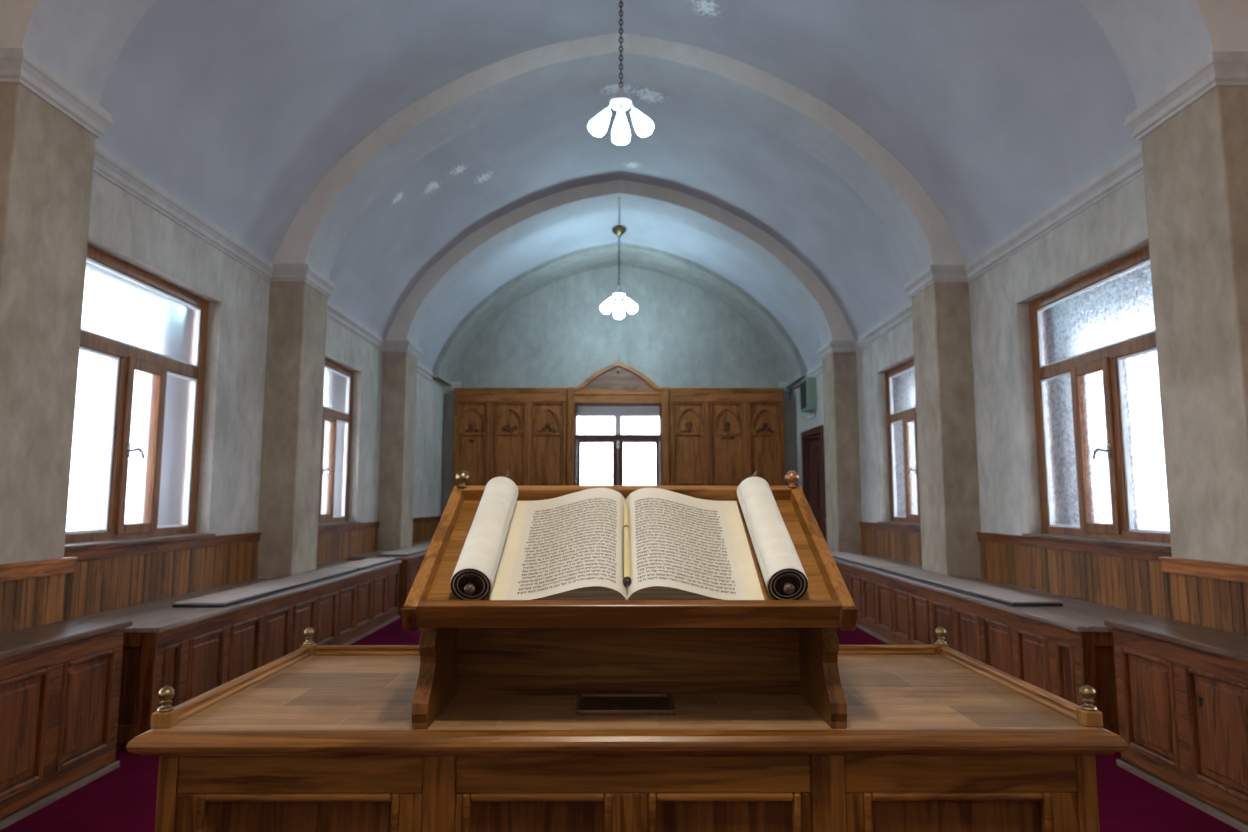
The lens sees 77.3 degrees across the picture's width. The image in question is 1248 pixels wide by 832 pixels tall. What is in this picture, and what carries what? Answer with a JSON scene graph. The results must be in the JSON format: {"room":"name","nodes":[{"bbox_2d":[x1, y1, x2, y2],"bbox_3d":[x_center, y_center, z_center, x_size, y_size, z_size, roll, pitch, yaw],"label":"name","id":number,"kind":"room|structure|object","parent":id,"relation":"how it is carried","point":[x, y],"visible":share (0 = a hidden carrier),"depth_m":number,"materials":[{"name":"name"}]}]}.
{"room":"house of worship","nodes":[
{"label":"house of worship","id":0,"kind":"room"},
{"bbox_2d":[88,171,443,535],"bbox_3d":[-3.120,0.031,4.959,0.150,3.700,17.300,0,-6,0],"label":"wall","id":1,"kind":"structure","parent":0,"point":[122,226],"depth_m":6.13,"materials":[{"name":"paint"}]},
{"bbox_2d":[0,83,95,563],"bbox_3d":[-2.899,0.039,3.627,0.320,3.200,0.530,0,-6,0],"label":"pilaster","id":2,"kind":"object","parent":1,"relation":"attached to","point":[47,158],"visible":0.69,"depth_m":3.64,"materials":[{"name":"paint"}]},
{"bbox_2d":[64,244,215,549],"bbox_3d":[-3.103,-0.077,5.001,0.225,1.755,1.640,0,-6,0],"label":"window","id":3,"kind":"structure","parent":1,"relation":"in","point":[137,432],"depth_m":5.02,"materials":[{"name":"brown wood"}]},
{"bbox_2d":[64,532,261,618],"bbox_3d":[-3.023,1.315,5.133,0.045,0.985,2.620,0,-6,0],"label":"trim","id":4,"kind":"structure","parent":1,"relation":"attached to","point":[104,578],"depth_m":5.03,"materials":[{"name":"brown wood"}]},
{"bbox_2d":[0,48,460,389],"bbox_3d":[-2.871,-1.407,5.115,0.348,0.143,16.700,0,-6,0],"label":"trim","id":5,"kind":"structure","parent":1,"relation":"attached to","point":[17,65],"depth_m":5.00,"materials":[{"name":"paint"}]},
{"bbox_2d":[257,281,327,578],"bbox_3d":[-2.915,0.384,6.833,0.320,3.200,0.540,0,-6,0],"label":"pilaster","id":6,"kind":"object","parent":1,"relation":"attached to","point":[288,513],"visible":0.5,"depth_m":6.65,"materials":[{"name":"paint"}]},
{"bbox_2d":[318,358,360,526],"bbox_3d":[-3.120,0.268,8.213,0.225,1.755,1.640,0,-6,0],"label":"window","id":7,"kind":"structure","parent":1,"relation":"in","point":[338,380],"depth_m":8.60,"materials":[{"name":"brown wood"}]},
{"bbox_2d":[316,521,380,565],"bbox_3d":[-3.040,1.658,8.320,0.045,0.985,2.670,0,-6,0],"label":"trim","id":8,"kind":"structure","parent":1,"relation":"attached to","point":[338,542],"depth_m":8.53,"materials":[{"name":"brown wood"}]},
{"bbox_2d":[377,352,416,550],"bbox_3d":[-2.932,0.730,10.050,0.320,3.200,0.550,0,-6,0],"label":"pilaster","id":9,"kind":"object","parent":1,"relation":"attached to","point":[399,370],"visible":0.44,"depth_m":9.85,"materials":[{"name":"paint"}]},
{"bbox_2d":[412,516,440,543],"bbox_3d":[-3.057,2.018,11.661,0.045,0.985,2.910,0,-6,0],"label":"trim","id":10,"kind":"structure","parent":1,"relation":"attached to","point":[424,528],"depth_m":11.97,"materials":[{"name":"brown wood"}]},
{"bbox_2d":[273,33,964,279],"bbox_3d":[-0.035,-2.316,7.139,6.020,2.235,0.540,0,-6,0],"label":"ceiling arch","id":11,"kind":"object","parent":1,"relation":"attached to","point":[316,234],"depth_m":6.97,"materials":[{"name":"paint"}]},
{"bbox_2d":[385,180,853,346],"bbox_3d":[-0.052,-1.970,10.355,6.020,2.235,0.550,0,-6,0],"label":"ceiling arch","id":12,"kind":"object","parent":1,"relation":"attached to","point":[409,322],"depth_m":10.18,"materials":[{"name":"paint"}]},
{"bbox_2d":[0,0,1247,107],"bbox_3d":[-0.019,-2.662,3.933,6.020,2.235,0.530,0,-6,0],"label":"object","id":13,"kind":"structure","parent":1,"relation":"attached to","point":[1154,42],"depth_m":3.82,"materials":[{"name":"paint"}]},
{"bbox_2d":[95,0,1140,371],"bbox_3d":[-0.025,-2.659,5.265,7.076,2.515,16.800,0,-6,0],"label":"ceiling","id":14,"kind":"structure","parent":0,"point":[1000,110],"depth_m":6.38,"materials":[{"name":"paint"}]},
{"bbox_2d":[600,197,637,318],"bbox_3d":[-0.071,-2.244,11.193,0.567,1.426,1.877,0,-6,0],"label":"chandelier","id":15,"kind":"object","parent":14,"relation":"hanging from","point":[619,293],"visible":0.99,"depth_m":11.80,"materials":[{"name":"glass"}]},
{"bbox_2d":[588,0,653,144],"bbox_3d":[-0.021,-2.753,5.931,0.433,1.475,0.345,-4,-7,34],"label":"chandelier","id":16,"kind":"object","parent":14,"relation":"hanging from","point":[620,102],"visible":1,"depth_m":5.83,"materials":[{"name":"glass"}]},
{"bbox_2d":[441,265,797,515],"bbox_3d":[-0.069,-0.242,13.629,7.120,6.100,0.450,0,-6,0],"label":"wall","id":17,"kind":"structure","parent":0,"point":[679,335],"depth_m":13.51,"materials":[{"name":"paint"}]},
{"bbox_2d":[574,404,661,485],"bbox_3d":[-0.101,0.755,13.403,1.465,2.068,0.665,0,-6,0],"label":"window","id":18,"kind":"structure","parent":17,"relation":"in","point":[616,444],"depth_m":13.20,"materials":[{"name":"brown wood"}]},
{"bbox_2d":[567,361,669,485],"bbox_3d":[-0.098,0.869,13.158,1.720,3.590,0.241,0,-6,0],"label":"window surround","id":19,"kind":"object","parent":17,"relation":"attached to","point":[618,382],"visible":0.87,"depth_m":13.19,"materials":[{"name":"brown wood"}]},
{"bbox_2d":[432,242,807,385],"bbox_3d":[-0.066,-1.679,13.055,6.020,2.235,1.000,0,-6,0],"label":"trim","id":20,"kind":"structure","parent":17,"relation":"attached to","point":[551,271],"depth_m":12.91,"materials":[{"name":"paint"}]},
{"bbox_2d":[0,615,1240,831],"bbox_3d":[-0.025,1.823,4.782,6.040,0.100,16.700,0,-6,0],"label":"floor","id":21,"kind":"structure","parent":0,"point":[124,798],"depth_m":3.23,"materials":[{"name":"carpet"}]},
{"bbox_2d":[0,557,77,633],"bbox_3d":[-2.715,1.145,3.491,0.045,0.970,0.615,0,-6,0],"label":"trim","id":22,"kind":"structure","parent":21,"relation":"on","point":[32,593],"depth_m":3.58,"materials":[{"name":"brown wood"}]},
{"bbox_2d":[0,620,132,829],"bbox_3d":[-2.534,1.153,2.171,0.339,0.672,3.150,0,-6,0],"label":"bench","id":23,"kind":"object","parent":21,"relation":"on","point":[60,681],"visible":1,"depth_m":3.29,"materials":[{"name":"brown wood"}]},
{"bbox_2d":[68,560,401,748],"bbox_3d":[-2.700,1.613,6.134,0.656,0.606,4.430,0,-6,0],"label":"bench","id":24,"kind":"object","parent":21,"relation":"on","point":[192,651],"visible":0.72,"depth_m":4.79,"materials":[{"name":"brown wood"}]},
{"bbox_2d":[172,568,357,606],"bbox_3d":[-2.571,1.267,5.895,0.310,0.029,2.420,0,-6,0],"label":"seat pad","id":25,"kind":"object","parent":24,"relation":"on","point":[242,594],"visible":1,"depth_m":5.43,"materials":[{"name":"grey fabric"}]},
{"bbox_2d":[327,558,395,570],"bbox_3d":[-2.580,1.466,7.739,0.310,0.029,1.190,0,-6,0],"label":"seat pad","id":26,"kind":"object","parent":24,"relation":"on","point":[366,563],"visible":0.83,"depth_m":7.59,"materials":[{"name":"grey fabric"}]},
{"bbox_2d":[347,540,430,614],"bbox_3d":[-2.707,2.087,10.619,0.688,0.625,4.210,0,-6,0],"label":"bench","id":27,"kind":"object","parent":21,"relation":"on","point":[409,567],"visible":0.1,"depth_m":8.58,"materials":[{"name":"brown wood"}]},
{"bbox_2d":[377,542,429,556],"bbox_3d":[-2.583,1.763,10.675,0.335,0.029,4.070,0,-6,0],"label":"seat pad","id":28,"kind":"object","parent":27,"relation":"on","point":[412,550],"visible":0.44,"depth_m":9.06,"materials":[{"name":"grey fabric"}]},
{"bbox_2d":[453,388,566,487],"bbox_3d":[-1.918,1.093,13.139,1.914,3.140,0.212,0,-6,0],"label":"wood paneling","id":29,"kind":"structure","parent":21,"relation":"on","point":[522,432],"depth_m":13.14,"materials":[{"name":"brown wood"}]},
{"bbox_2d":[126,627,1127,831],"bbox_3d":[0.006,0.992,1.754,1.798,0.904,0.791,0,-6,0],"label":"table","id":30,"kind":"object","parent":21,"relation":"on","point":[937,737],"visible":0.98,"depth_m":1.42,"materials":[{"name":"brown wood"}]},
{"bbox_2d":[576,694,675,714],"bbox_3d":[0.004,0.589,1.595,0.196,0.010,0.132,0,-6,0],"label":"plaque","id":31,"kind":"object","parent":30,"relation":"on","point":[588,704],"visible":1,"depth_m":1.59,"materials":[{"name":"brown metal"}]},
{"bbox_2d":[401,470,857,728],"bbox_3d":[0.009,0.353,1.646,0.836,0.491,0.442,0,-6,0],"label":"lectern","id":32,"kind":"object","parent":30,"relation":"on","point":[768,646],"visible":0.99,"depth_m":1.69,"materials":[{"name":"brown wood"}]},
{"bbox_2d":[451,471,518,599],"bbox_3d":[-0.286,0.240,1.645,0.083,0.262,0.378,0,-6,0],"label":"scroll","id":33,"kind":"object","parent":32,"relation":"on","point":[473,577],"visible":0.97,"depth_m":1.55,"materials":[{"name":"beige paper"}]},
{"bbox_2d":[489,488,763,599],"bbox_3d":[0.004,0.262,1.653,0.524,0.224,0.368,0,-6,0],"label":"open book","id":34,"kind":"object","parent":32,"relation":"on","point":[569,546],"visible":0.99,"depth_m":1.61,"materials":[{"name":"paper"}]},
{"bbox_2d":[623,503,631,594],"bbox_3d":[0.005,0.270,1.636,0.017,0.171,0.292,0,-6,0],"label":"pointer","id":35,"kind":"object","parent":34,"relation":"on","point":[627,580],"visible":1,"depth_m":1.60,"materials":[{"name":"metal"}]},
{"bbox_2d":[737,471,807,599],"bbox_3d":[0.305,0.241,1.648,0.083,0.262,0.378,0,-6,0],"label":"scroll","id":36,"kind":"object","parent":32,"relation":"on","point":[784,576],"visible":0.98,"depth_m":1.56,"materials":[{"name":"beige paper"}]},
{"bbox_2d":[669,388,784,485],"bbox_3d":[1.737,1.095,13.158,1.944,3.140,0.212,0,-6,0],"label":"wood paneling","id":37,"kind":"structure","parent":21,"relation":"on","point":[718,436],"depth_m":13.16,"materials":[{"name":"brown wood"}]},
{"bbox_2d":[834,554,1167,735],"bbox_3d":[2.633,1.664,6.608,0.656,0.606,5.330,0,-6,0],"label":"bench","id":38,"kind":"object","parent":21,"relation":"on","point":[1057,650],"visible":0.5,"depth_m":4.86,"materials":[{"name":"brown wood"}]},
{"bbox_2d":[831,552,910,569],"bbox_3d":[2.497,1.517,8.218,0.310,0.029,2.080,0,-6,0],"label":"seat pad","id":39,"kind":"object","parent":38,"relation":"on","point":[869,562],"visible":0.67,"depth_m":7.90,"materials":[{"name":"grey fabric"}]},
{"bbox_2d":[881,568,1062,605],"bbox_3d":[2.509,1.271,5.931,0.310,0.029,2.400,0,-6,0],"label":"seat pad","id":40,"kind":"object","parent":38,"relation":"on","point":[993,593],"visible":1,"depth_m":5.44,"materials":[{"name":"grey fabric"}]},
{"bbox_2d":[1104,620,1247,831],"bbox_3d":[2.511,1.156,2.197,0.339,0.672,3.150,0,-6,0],"label":"base cabinet","id":41,"kind":"object","parent":21,"relation":"on","point":[1182,687],"visible":0.93,"depth_m":3.28,"materials":[{"name":"brown wood"}]},
{"bbox_2d":[1159,557,1247,635],"bbox_3d":[2.678,1.148,3.518,0.045,0.970,0.615,0,-6,0],"label":"trim","id":42,"kind":"structure","parent":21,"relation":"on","point":[1210,594],"depth_m":3.57,"materials":[{"name":"brown wood"}]},
{"bbox_2d":[795,173,1148,534],"bbox_3d":[3.070,0.035,4.991,0.150,3.700,17.300,0,-6,0],"label":"wall","id":43,"kind":"structure","parent":0,"point":[1114,228],"depth_m":6.11,"materials":[{"name":"paint"}]},
{"bbox_2d":[786,385,799,400],"bbox_3d":[2.784,-0.401,12.613,0.339,0.301,0.153,0,-6,0],"label":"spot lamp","id":44,"kind":"object","parent":43,"relation":"attached to","point":[789,391],"visible":0.87,"depth_m":12.60,"materials":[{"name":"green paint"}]},
{"bbox_2d":[800,377,816,411],"bbox_3d":[2.873,-0.327,12.185,0.166,0.500,0.430,0,-6,0],"label":"wall box","id":45,"kind":"object","parent":43,"relation":"attached to","point":[808,396],"visible":1,"depth_m":11.99,"materials":[{"name":"metal"}]},
{"bbox_2d":[800,380,806,409],"bbox_3d":[2.800,-0.327,12.185,0.019,0.420,0.370,0,-6,0],"label":"grille","id":46,"kind":"object","parent":45,"relation":"attached to","point":[803,384],"depth_m":12.15,"materials":[{"name":"black metal"}]},
{"bbox_2d":[807,413,815,419],"bbox_3d":[2.946,0.006,12.270,0.018,0.055,0.470,0,-6,0],"label":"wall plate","id":47,"kind":"object","parent":43,"relation":"attached to","point":[811,415],"visible":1,"depth_m":12.23,"materials":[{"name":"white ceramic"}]},
{"bbox_2d":[801,425,825,540],"bbox_3d":[3.010,1.373,12.098,0.175,2.360,1.320,0,-6,0],"label":"door","id":48,"kind":"structure","parent":43,"relation":"in","point":[812,440],"depth_m":12.31,"materials":[{"name":"brown wood"}]},
{"bbox_2d":[824,518,826,542],"bbox_3d":[2.940,1.925,10.796,0.045,0.985,1.110,0,-6,0],"label":"trim","id":49,"kind":"structure","parent":43,"relation":"attached to","point":[824,518],"depth_m":11.33,"materials":[{"name":"brown wood"}]},
{"bbox_2d":[822,352,861,553],"bbox_3d":[2.828,0.733,10.079,0.320,3.200,0.550,0,-6,0],"label":"pilaster","id":50,"kind":"object","parent":43,"relation":"attached to","point":[839,369],"visible":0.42,"depth_m":9.89,"materials":[{"name":"paint"}]},
{"bbox_2d":[859,521,921,564],"bbox_3d":[2.953,1.661,8.350,0.045,0.985,2.670,0,-6,0],"label":"trim","id":51,"kind":"structure","parent":43,"relation":"attached to","point":[897,542],"depth_m":8.58,"materials":[{"name":"brown wood"}]},
{"bbox_2d":[878,359,920,526],"bbox_3d":[3.035,0.272,8.244,0.225,1.755,1.640,0,-6,0],"label":"window","id":52,"kind":"structure","parent":43,"relation":"in","point":[900,380],"depth_m":8.65,"materials":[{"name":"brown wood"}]},
{"bbox_2d":[911,282,980,577],"bbox_3d":[2.845,0.387,6.863,0.320,3.200,0.540,0,-6,0],"label":"pilaster","id":53,"kind":"object","parent":43,"relation":"attached to","point":[942,343],"visible":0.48,"depth_m":6.68,"materials":[{"name":"paint"}]},
{"bbox_2d":[779,51,1247,390],"bbox_3d":[2.821,-1.404,5.144,0.348,0.143,16.700,0,-6,0],"label":"trim","id":54,"kind":"structure","parent":43,"relation":"attached to","point":[1218,68],"depth_m":4.95,"materials":[{"name":"paint"}]},
{"bbox_2d":[976,532,1171,618],"bbox_3d":[2.970,1.318,5.164,0.045,0.985,2.620,0,-6,0],"label":"trim","id":55,"kind":"structure","parent":43,"relation":"attached to","point":[1132,578],"depth_m":5.06,"materials":[{"name":"brown wood"}]},
{"bbox_2d":[1022,246,1170,548],"bbox_3d":[3.052,-0.074,5.033,0.225,1.755,1.640,0,-6,0],"label":"window","id":56,"kind":"structure","parent":43,"relation":"in","point":[1102,471],"depth_m":5.06,"materials":[{"name":"glass"},{"name":"wood"},{"name":"metal"}]},
{"bbox_2d":[1141,86,1247,564],"bbox_3d":[2.861,0.042,3.656,0.320,3.200,0.530,0,-6,0],"label":"pilaster","id":57,"kind":"object","parent":43,"relation":"attached to","point":[1195,163],"visible":0.71,"depth_m":3.65,"materials":[{"name":"paint"}]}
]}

